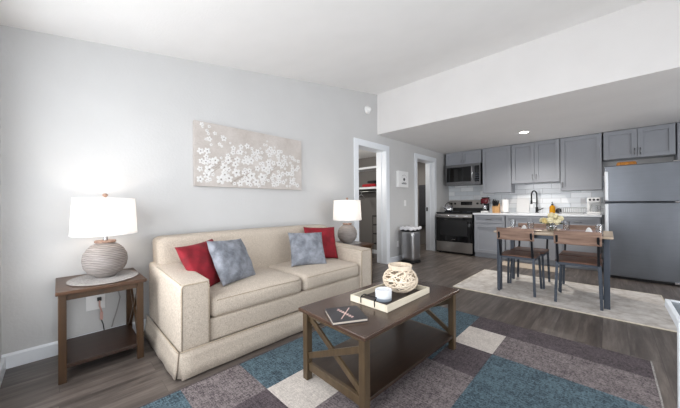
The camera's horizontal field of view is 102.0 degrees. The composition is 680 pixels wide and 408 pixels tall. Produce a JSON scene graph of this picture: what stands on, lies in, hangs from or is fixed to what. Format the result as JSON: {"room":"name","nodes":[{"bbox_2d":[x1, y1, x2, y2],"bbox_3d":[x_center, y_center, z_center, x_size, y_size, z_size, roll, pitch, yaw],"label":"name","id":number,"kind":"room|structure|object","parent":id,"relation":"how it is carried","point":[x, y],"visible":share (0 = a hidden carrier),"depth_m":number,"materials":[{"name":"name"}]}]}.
{"room":"living room","nodes":[
{"label":"living room","id":0,"kind":"room"},
{"bbox_2d":[0,86,1,359],"bbox_3d":[-0.646,-0.546,0.110,4.800,3.300,0.200,0,0,44],"label":"wall","id":1,"kind":"structure","parent":0,"point":[0,86],"depth_m":1.84,"materials":[{"name":"paint"}]},
{"bbox_2d":[0,357,5,385],"bbox_3d":[-0.554,1.061,0.180,4.786,0.085,0.020,0,0,44],"label":"baseboard","id":2,"kind":"structure","parent":1,"relation":"attached to","point":[3,360],"depth_m":1.78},
{"bbox_2d":[0,25,448,354],"bbox_3d":[0.179,-0.542,4.529,0.200,3.300,7.672,0,0,44],"label":"wall","id":3,"kind":"structure","parent":0,"point":[80,118],"depth_m":2.38,"materials":[{"name":"paint"}]},
{"bbox_2d":[86,294,104,310],"bbox_3d":[-1.947,0.781,2.194,0.008,0.120,0.115,0,0,44],"label":"wall outlet","id":4,"kind":"object","parent":3,"relation":"attached to","point":[92,303],"visible":0.75,"depth_m":2.19,"materials":[{"name":"white plastic"}]},
{"bbox_2d":[97,297,104,329],"bbox_3d":[-1.905,0.873,2.188,0.062,0.258,0.032,0,0,25],"label":"plug","id":5,"kind":"object","parent":3,"relation":"attached to","point":[99,299],"visible":1,"depth_m":2.18,"materials":[{"name":"black plastic"}]},
{"bbox_2d":[1,255,401,368],"bbox_3d":[-0.347,1.060,3.824,0.014,0.100,5.520,0,0,44],"label":"baseboard","id":6,"kind":"structure","parent":3,"relation":"attached to","point":[21,357],"depth_m":1.96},
{"bbox_2d":[193,120,301,189],"bbox_3d":[-0.978,-0.504,3.175,0.036,0.648,1.315,0,0,44],"label":"canvas painting","id":7,"kind":"object","parent":3,"relation":"attached to","point":[223,156],"visible":1,"depth_m":3.06,"materials":[{"name":"beige fabric"}]},
{"bbox_2d":[364,106,370,113],"bbox_3d":[0.487,-1.599,4.655,0.074,0.140,0.140,0,0,44],"label":"wall sensor","id":8,"kind":"object","parent":3,"relation":"attached to","point":[367,109],"visible":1,"depth_m":4.63,"materials":[{"name":"white plastic"}]},
{"bbox_2d":[354,137,389,263],"bbox_3d":[0.500,0.017,4.847,0.228,2.178,0.986,0,0,44],"label":"trim","id":9,"kind":"structure","parent":3,"relation":"attached to","point":[382,151],"depth_m":5.08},
{"bbox_2d":[396,171,407,187],"bbox_3d":[1.233,-0.485,5.423,0.054,0.315,0.360,0,0,44],"label":"wall sign","id":10,"kind":"object","parent":3,"relation":"attached to","point":[401,176],"visible":1,"depth_m":5.38,"materials":[{"name":"white plastic"}]},
{"bbox_2d":[414,153,436,250],"bbox_3d":[1.855,0.011,6.232,0.228,2.178,1.008,0,0,44],"label":"trim","id":11,"kind":"structure","parent":3,"relation":"attached to","point":[430,162],"depth_m":6.47,"materials":[{"name":"white paint"}]},
{"bbox_2d":[0,0,679,154],"bbox_3d":[1.958,-1.771,2.783,4.800,1.072,7.272,0,0,44],"label":"ceiling","id":12,"kind":"structure","parent":0,"point":[376,47],"depth_m":2.89,"materials":[{"name":"paint"}]},
{"bbox_2d":[0,244,679,407],"bbox_3d":[1.190,1.149,3.546,7.400,0.100,7.672,0,0,44],"label":"floor","id":13,"kind":"structure","parent":0,"point":[120,379],"depth_m":2.10,"materials":[{"name":"brown wood"}]},
{"bbox_2d":[55,268,146,384],"bbox_3d":[-1.746,0.829,2.012,0.520,0.572,0.464,0,0,44],"label":"side table","id":14,"kind":"object","parent":13,"relation":"on","point":[75,351],"visible":0.89,"depth_m":1.94,"materials":[{"name":"brown wood"}]},
{"bbox_2d":[67,325,136,367],"bbox_3d":[-1.749,1.017,2.010,0.458,0.025,0.412,0,0,44],"label":"shelf","id":15,"kind":"object","parent":14,"relation":"attached to","point":[96,345],"depth_m":1.97,"materials":[{"name":"brown wood"}]},
{"bbox_2d":[66,270,138,285],"bbox_3d":[-1.727,0.538,2.020,0.404,0.003,0.454,0,0,-38],"label":"placemat","id":16,"kind":"object","parent":14,"relation":"on","point":[85,280],"visible":0.85,"depth_m":1.96,"materials":[{"name":"white fabric"}]},
{"bbox_2d":[69,193,137,277],"bbox_3d":[-1.749,0.228,2.051,0.390,0.617,0.390,0,0,44],"label":"table lamp","id":17,"kind":"object","parent":16,"relation":"on","point":[104,217],"visible":1,"depth_m":1.94,"materials":[{"name":"fabric"}]},
{"bbox_2d":[111,291,120,326],"bbox_3d":[-1.846,0.772,2.267,0.022,0.458,0.065,0,0,18],"label":"lamp cord","id":18,"kind":"object","parent":14,"relation":"hanging from","point":[118,291],"visible":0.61,"depth_m":2.27,"materials":[{"name":"plastic"}]},
{"bbox_2d":[144,224,371,380],"bbox_3d":[-0.643,0.686,2.744,0.970,0.847,2.030,0,0,44],"label":"sofa","id":19,"kind":"object","parent":13,"relation":"on","point":[208,327],"visible":0.87,"depth_m":2.16,"materials":[{"name":"beige fabric"}]},
{"bbox_2d":[174,239,219,286],"bbox_3d":[-1.083,0.486,2.229,0.237,0.360,0.411,0,0,14],"label":"throw pillow","id":20,"kind":"object","parent":19,"relation":"on","point":[196,257],"visible":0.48,"depth_m":2.12,"materials":[{"name":"fabric"}]},
{"bbox_2d":[206,238,255,285],"bbox_3d":[-0.899,0.470,2.308,0.242,0.356,0.386,0,0,27],"label":"throw pillow","id":21,"kind":"object","parent":19,"relation":"on","point":[232,262],"visible":0.97,"depth_m":2.21,"materials":[{"name":"grey fabric"}]},
{"bbox_2d":[210,267,300,316],"bbox_3d":[-0.844,0.720,2.396,0.713,0.205,0.799,0,0,44],"label":"seat cushion","id":22,"kind":"object","parent":19,"relation":"on","point":[269,288],"depth_m":2.15,"materials":[{"name":"beige fabric"}]},
{"bbox_2d":[288,232,326,266],"bbox_3d":[-0.344,0.468,2.898,0.389,0.333,0.234,0,0,-22],"label":"throw pillow","id":23,"kind":"object","parent":19,"relation":"on","point":[306,248],"visible":0.98,"depth_m":2.84,"materials":[{"name":"grey fabric"}]},
{"bbox_2d":[268,258,358,290],"bbox_3d":[-0.292,0.718,2.960,0.713,0.205,0.779,0,0,44],"label":"seat cushion","id":24,"kind":"object","parent":19,"relation":"on","point":[338,272],"depth_m":2.74,"materials":[{"name":"beige fabric"}]},
{"bbox_2d":[304,227,337,257],"bbox_3d":[-0.225,0.453,3.222,0.398,0.374,0.194,0,0,-22],"label":"throw pillow","id":25,"kind":"object","parent":19,"relation":"on","point":[328,236],"visible":0.53,"depth_m":3.21,"materials":[{"name":"fabric"}]},
{"bbox_2d":[336,241,373,253],"bbox_3d":[0.119,0.820,3.741,0.520,0.572,0.464,0,0,44],"label":"side table","id":26,"kind":"object","parent":13,"relation":"on","point":[362,244],"visible":0.16,"depth_m":3.68,"materials":[{"name":"brown wood"}]},
{"bbox_2d":[338,241,360,244],"bbox_3d":[0.106,0.530,3.738,0.344,0.003,0.384,0,0,44],"label":"placemat","id":27,"kind":"object","parent":26,"relation":"on","point":[353,242],"visible":0.45,"depth_m":3.68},
{"bbox_2d":[333,198,361,243],"bbox_3d":[0.098,0.220,3.731,0.390,0.617,0.390,0,0,44],"label":"table lamp","id":28,"kind":"object","parent":27,"relation":"on","point":[346,210],"visible":1,"depth_m":3.60,"materials":[{"name":"fabric"}]},
{"bbox_2d":[138,306,664,407],"bbox_3d":[0.466,1.093,1.626,2.028,0.012,2.708,0,0,44],"label":"area rug","id":29,"kind":"object","parent":13,"relation":"on","point":[493,364],"visible":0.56,"depth_m":1.71,"materials":[{"name":"multicoloured carpet"}]},
{"bbox_2d":[298,277,458,407],"bbox_3d":[0.320,0.868,1.900,1.075,0.443,0.556,0,0,-44],"label":"coffee table","id":30,"kind":"object","parent":29,"relation":"on","point":[382,349],"visible":0.81,"depth_m":1.70,"materials":[{"name":"brown wood"}]},
{"bbox_2d":[325,305,367,325],"bbox_3d":[0.032,0.637,1.587,0.200,0.019,0.200,0,0,-16],"label":"notebook","id":31,"kind":"object","parent":30,"relation":"on","point":[348,314],"visible":1,"depth_m":1.55,"materials":[{"name":"paper"}]},
{"bbox_2d":[312,320,452,400],"bbox_3d":[0.320,0.991,1.899,0.971,0.020,0.504,0,0,-44],"label":"shelf","id":32,"kind":"object","parent":30,"relation":"attached to","point":[395,352],"depth_m":1.78,"materials":[{"name":"brown wood"}]},
{"bbox_2d":[351,281,428,312],"bbox_3d":[0.359,0.614,1.917,0.531,0.063,0.299,0,0,-45],"label":"serving tray","id":33,"kind":"object","parent":30,"relation":"on","point":[366,297],"visible":0.64,"depth_m":1.83,"materials":[{"name":"beige paint"}]},
{"bbox_2d":[375,287,391,302],"bbox_3d":[0.289,0.601,1.825,0.110,0.073,0.110,0,0,44],"label":"candle jar","id":34,"kind":"object","parent":33,"relation":"on","point":[383,294],"visible":0.98,"depth_m":1.78,"materials":[{"name":"white wax"}]},
{"bbox_2d":[383,262,417,292],"bbox_3d":[0.437,0.534,2.002,0.251,0.191,0.251,0,0,-41],"label":"vase","id":35,"kind":"object","parent":33,"relation":"on","point":[406,272],"visible":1,"depth_m":1.93,"materials":[{"name":"white ceramic"}]},
{"bbox_2d":[400,226,420,263],"bbox_3d":[1.353,0.760,5.226,0.318,0.682,0.314,0,0,44],"label":"trash can","id":36,"kind":"object","parent":13,"relation":"on","point":[410,235],"visible":1,"depth_m":5.12,"materials":[{"name":"metal"}]},
{"bbox_2d":[436,200,483,255],"bbox_3d":[2.769,0.502,6.357,0.854,1.185,1.011,0,0,44],"label":"electric range","id":37,"kind":"object","parent":13,"relation":"on","point":[455,229],"visible":0.89,"depth_m":6.05,"materials":[{"name":"black metal"}]},
{"bbox_2d":[443,202,452,211],"bbox_3d":[2.538,0.070,6.457,0.200,0.217,0.259,0,0,44],"label":"kettle","id":38,"kind":"object","parent":37,"relation":"on","point":[448,208],"visible":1,"depth_m":6.41,"materials":[{"name":"silver metal"}]},
{"bbox_2d":[436,211,479,212],"bbox_3d":[2.796,0.187,6.348,0.798,0.015,0.875,0,0,44],"label":"cooktop","id":39,"kind":"object","parent":37,"relation":"in","point":[453,211],"depth_m":6.18,"materials":[{"name":"black glass"}]},
{"bbox_2d":[474,215,505,259],"bbox_3d":[3.312,0.654,5.853,0.565,0.873,1.000,0,0,44],"label":"base cabinet","id":40,"kind":"object","parent":13,"relation":"on","point":[485,239],"visible":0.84,"depth_m":5.55,"materials":[{"name":"grey paint"}]},
{"bbox_2d":[506,215,555,265],"bbox_3d":[3.797,0.650,5.379,0.770,0.873,1.000,0,0,44],"label":"base cabinet","id":41,"kind":"object","parent":13,"relation":"on","point":[538,243],"visible":0.44,"depth_m":5.00,"materials":[{"name":"grey paint"}]},
{"bbox_2d":[473,212,602,216],"bbox_3d":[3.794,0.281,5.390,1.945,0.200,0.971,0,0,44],"label":"countertop","id":42,"kind":"structure","parent":41,"relation":"on","point":[480,213],"depth_m":5.05,"materials":[{"name":"white stone"}]},
{"bbox_2d":[481,197,489,212],"bbox_3d":[3.186,0.018,6.025,0.150,0.335,0.230,0,0,44],"label":"coffee machine","id":43,"kind":"object","parent":42,"relation":"on","point":[485,200],"visible":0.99,"depth_m":5.98,"materials":[{"name":"red plastic"}]},
{"bbox_2d":[492,199,500,212],"bbox_3d":[3.285,0.042,5.790,0.120,0.286,0.186,0,0,44],"label":"knife block","id":44,"kind":"object","parent":42,"relation":"on","point":[496,205],"visible":1,"depth_m":5.75,"materials":[{"name":"brown wood"}]},
{"bbox_2d":[501,200,509,212],"bbox_3d":[3.437,0.034,5.731,0.160,0.300,0.160,0,0,44],"label":"paper towel roll","id":45,"kind":"object","parent":42,"relation":"on","point":[504,203],"visible":1,"depth_m":5.68,"materials":[{"name":"white paper"}]},
{"bbox_2d":[516,198,529,212],"bbox_3d":[3.912,0.031,5.888,0.230,0.300,0.069,0,0,44],"label":"cutting board","id":46,"kind":"object","parent":42,"relation":"on","point":[522,203],"visible":1,"depth_m":5.88,"materials":[{"name":"white plastic"}]},
{"bbox_2d":[530,190,542,212],"bbox_3d":[3.946,-0.049,5.560,0.246,0.458,0.125,0,0,2],"label":"kitchen faucet","id":47,"kind":"object","parent":42,"relation":"on","point":[531,201],"visible":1,"depth_m":5.57,"materials":[{"name":"black metal"}]},
{"bbox_2d":[549,202,554,212],"bbox_3d":[4.182,0.067,5.420,0.096,0.223,0.099,0,0,44],"label":"soap bottle","id":48,"kind":"object","parent":42,"relation":"on","point":[552,207],"visible":0.92,"depth_m":5.39,"materials":[{"name":"orange plastic"}]},
{"bbox_2d":[559,207,585,213],"bbox_3d":[4.286,0.120,5.068,0.364,0.114,0.267,0,0,44],"label":"dish rack","id":49,"kind":"object","parent":42,"relation":"on","point":[576,208],"visible":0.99,"depth_m":5.06,"materials":[{"name":"silver metal"}]},
{"bbox_2d":[587,197,600,213],"bbox_3d":[4.489,0.030,4.860,0.183,0.290,0.214,0,0,44],"label":"coffee maker","id":50,"kind":"object","parent":42,"relation":"on","point":[593,203],"visible":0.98,"depth_m":4.83,"materials":[{"name":"white plastic"}]},
{"bbox_2d":[502,261,565,272],"bbox_3d":[3.302,1.083,4.762,0.920,0.008,0.420,0,0,44],"label":"kitchen mat","id":51,"kind":"object","parent":13,"relation":"on","point":[504,263],"visible":0.49,"depth_m":4.75,"materials":[{"name":"beige fabric"}]},
{"bbox_2d":[453,269,676,331],"bbox_3d":[2.639,1.085,3.443,1.924,0.008,1.303,0,0,44],"label":"dining rug","id":52,"kind":"object","parent":13,"relation":"on","point":[640,308],"visible":0.88,"depth_m":3.17,"materials":[{"name":"beige carpet"}]},
{"bbox_2d":[496,227,542,296],"bbox_3d":[2.254,0.685,3.458,0.396,0.796,0.540,0,0,44],"label":"dining chair","id":53,"kind":"object","parent":52,"relation":"on","point":[518,234],"visible":1,"depth_m":3.33,"materials":[{"name":"brown wood"}]},
{"bbox_2d":[509,223,550,288],"bbox_3d":[2.641,0.683,3.818,0.396,0.796,0.540,0,0,44],"label":"dining chair","id":54,"kind":"object","parent":52,"relation":"on","point":[542,251],"visible":0.57,"depth_m":3.80,"materials":[{"name":"wood"}]},
{"bbox_2d":[493,227,613,309],"bbox_3d":[2.630,0.707,3.417,1.085,0.745,0.840,0,0,44],"label":"dining table","id":55,"kind":"object","parent":52,"relation":"on","point":[608,235],"visible":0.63,"depth_m":2.83,"materials":[{"name":"brown wood"}]},
{"bbox_2d":[510,227,545,229],"bbox_3d":[2.573,0.333,3.780,0.400,0.003,0.280,0,0,44],"label":"placemat","id":56,"kind":"object","parent":55,"relation":"on","point":[510,227],"visible":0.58,"depth_m":3.71,"materials":[{"name":"white fabric"}]},
{"bbox_2d":[546,224,556,230],"bbox_3d":[2.609,0.291,3.395,0.110,0.085,0.110,0,0,44],"label":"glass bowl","id":57,"kind":"object","parent":55,"relation":"on","point":[547,229],"depth_m":3.38,"materials":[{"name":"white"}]},
{"bbox_2d":[540,213,563,230],"bbox_3d":[2.608,0.218,3.395,0.248,0.230,0.254,0,0,44],"label":"flower vase","id":58,"kind":"object","parent":55,"relation":"on","point":[553,218],"visible":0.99,"depth_m":3.35,"materials":[{"name":"clear glass"}]},
{"bbox_2d":[560,229,601,231],"bbox_3d":[2.966,0.330,3.395,0.400,0.003,0.280,0,0,44],"label":"placemat","id":59,"kind":"object","parent":55,"relation":"on","point":[560,229],"visible":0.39,"depth_m":3.41,"materials":[{"name":"white fabric"}]},
{"bbox_2d":[553,230,603,310],"bbox_3d":[2.644,0.681,3.049,0.396,0.796,0.540,0,0,44],"label":"dining chair","id":60,"kind":"object","parent":52,"relation":"on","point":[560,237],"visible":1,"depth_m":2.91,"materials":[{"name":"wood"}]},
{"bbox_2d":[558,225,601,297],"bbox_3d":[3.016,0.680,3.451,0.396,0.796,0.540,0,0,44],"label":"dining chair","id":61,"kind":"object","parent":52,"relation":"on","point":[576,227],"visible":0.49,"depth_m":3.51,"materials":[{"name":"wood"}]},
{"bbox_2d":[557,216,601,270],"bbox_3d":[4.279,0.646,4.907,0.560,0.873,1.000,0,0,44],"label":"base cabinet","id":62,"kind":"object","parent":13,"relation":"on","point":[591,221],"visible":0.38,"depth_m":4.56,"materials":[{"name":"grey paint"}]},
{"bbox_2d":[604,160,679,285],"bbox_3d":[4.442,0.250,4.083,0.740,1.660,0.792,0,0,44],"label":"refrigerator","id":63,"kind":"object","parent":13,"relation":"on","point":[642,201],"visible":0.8,"depth_m":3.80,"materials":[{"name":"grey metal"}]},
{"bbox_2d":[616,161,636,165],"bbox_3d":[4.492,-0.601,4.319,0.220,0.109,0.220,0,0,44],"label":"wicker basket","id":64,"kind":"object","parent":63,"relation":"on","point":[630,162],"visible":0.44,"depth_m":4.24,"materials":[{"name":"orange wicker"}]},
{"bbox_2d":[665,299,679,407],"bbox_3d":[1.378,0.718,0.618,0.812,0.750,0.282,0,0,44],"label":"console table","id":65,"kind":"object","parent":13,"relation":"on","point":[672,306],"visible":1,"depth_m":0.83,"materials":[{"name":"white wood"}]},
{"bbox_2d":[359,149,375,158],"bbox_3d":[-0.186,-1.273,5.806,2.100,0.430,1.850,0,0,44],"label":"ceiling","id":66,"kind":"structure","parent":0,"point":[362,153],"depth_m":5.91,"materials":[{"name":"paint"}]},
{"bbox_2d":[359,156,425,249],"bbox_3d":[0.537,-0.191,6.608,2.200,2.600,4.200,0,0,44],"label":"wall","id":67,"kind":"structure","parent":0,"point":[369,204],"depth_m":6.34,"materials":[{"name":"paint"}]},
{"bbox_2d":[359,166,375,171],"bbox_3d":[0.405,-0.751,6.199,1.790,0.040,0.435,0,0,44],"label":"closet shelf","id":68,"kind":"object","parent":67,"relation":"attached to","point":[371,168],"visible":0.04,"depth_m":5.86,"materials":[{"name":"white wood"}]},
{"bbox_2d":[359,187,375,189],"bbox_3d":[0.408,-0.331,6.198,1.790,0.040,0.435,0,0,44],"label":"closet shelf","id":69,"kind":"object","parent":67,"relation":"attached to","point":[361,188],"visible":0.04,"depth_m":5.76,"materials":[{"name":"white wood"}]},
{"bbox_2d":[362,184,375,186],"bbox_3d":[0.699,-0.391,5.889,0.360,0.083,0.300,0,0,44],"label":"folded cloth","id":70,"kind":"object","parent":69,"relation":"on","point":[363,185],"visible":0.54,"depth_m":5.77,"materials":[{"name":"red fabric"}]},
{"bbox_2d":[367,180,375,183],"bbox_3d":[0.717,-0.467,5.872,0.210,0.071,0.200,0,0,44],"label":"bundle","id":71,"kind":"object","parent":70,"relation":"on","point":[371,181],"visible":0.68,"depth_m":5.81,"materials":[{"name":"fabric"}]},
{"bbox_2d":[419,185,425,225],"bbox_3d":[2.311,0.040,7.455,0.466,1.120,0.090,0,0,44],"label":"bath towel","id":72,"kind":"object","parent":67,"relation":"hanging from","point":[422,188],"visible":0.52,"depth_m":7.47,"materials":[{"name":"grey fabric"}]},
{"bbox_2d":[602,136,673,262],"bbox_3d":[4.650,-0.569,5.381,5.000,3.300,0.200,0,0,44],"label":"wall","id":73,"kind":"structure","parent":0,"point":[663,159],"depth_m":4.82,"materials":[{"name":"paint"}]},
{"bbox_2d":[446,149,482,165],"bbox_3d":[2.997,-1.086,6.589,0.805,0.308,0.363,0,0,44],"label":"upper cabinet","id":74,"kind":"object","parent":73,"relation":"attached to","point":[472,156],"visible":0.93,"depth_m":6.45,"materials":[{"name":"grey paint"}]},
{"bbox_2d":[445,163,482,185],"bbox_3d":[2.970,-0.688,6.557,0.800,0.480,0.446,0,0,44],"label":"microwave","id":75,"kind":"object","parent":74,"relation":"attached to","point":[472,173],"visible":0.95,"depth_m":6.40,"materials":[{"name":"silver metal"}]},
{"bbox_2d":[482,145,514,193],"bbox_3d":[3.514,-0.745,6.105,0.557,0.999,0.335,0,0,44],"label":"upper cabinet","id":76,"kind":"object","parent":73,"relation":"attached to","point":[497,164],"visible":0.98,"depth_m":5.99,"materials":[{"name":"grey paint"}]},
{"bbox_2d":[449,176,604,214],"bbox_3d":[3.829,-0.153,6.040,2.900,0.720,0.008,0,0,44],"label":"backsplash","id":77,"kind":"structure","parent":73,"relation":"attached to","point":[547,193],"depth_m":5.72,"materials":[{"name":"tile"}]},
{"bbox_2d":[511,138,560,183],"bbox_3d":[3.994,-0.839,5.615,0.798,0.819,0.363,0,0,44],"label":"upper cabinet","id":78,"kind":"object","parent":73,"relation":"attached to","point":[539,161],"visible":0.97,"depth_m":5.49,"materials":[{"name":"grey paint"}]},
{"bbox_2d":[560,133,601,190],"bbox_3d":[4.490,-0.753,5.131,0.572,0.999,0.363,0,0,44],"label":"upper cabinet","id":79,"kind":"object","parent":73,"relation":"attached to","point":[580,156],"visible":1,"depth_m":5.02,"materials":[{"name":"grey paint"}]},
{"bbox_2d":[581,198,585,203],"bbox_3d":[4.633,-0.052,5.242,0.075,0.115,0.008,0,0,44],"label":"wall outlet","id":80,"kind":"object","parent":73,"relation":"attached to","point":[583,200],"visible":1,"depth_m":5.24,"materials":[{"name":"white plastic"}]},
{"bbox_2d":[603,123,675,161],"bbox_3d":[4.995,-1.012,4.635,0.807,0.489,0.363,0,0,44],"label":"upper cabinet","id":81,"kind":"object","parent":73,"relation":"attached to","point":[657,141],"visible":1,"depth_m":4.51,"materials":[{"name":"grey paint"}]},
{"bbox_2d":[674,122,679,159],"bbox_3d":[5.524,-0.744,4.139,0.610,1.034,0.335,0,0,44],"label":"upper cabinet","id":82,"kind":"object","parent":73,"relation":"attached to","point":[677,125],"visible":0.45,"depth_m":4.24,"materials":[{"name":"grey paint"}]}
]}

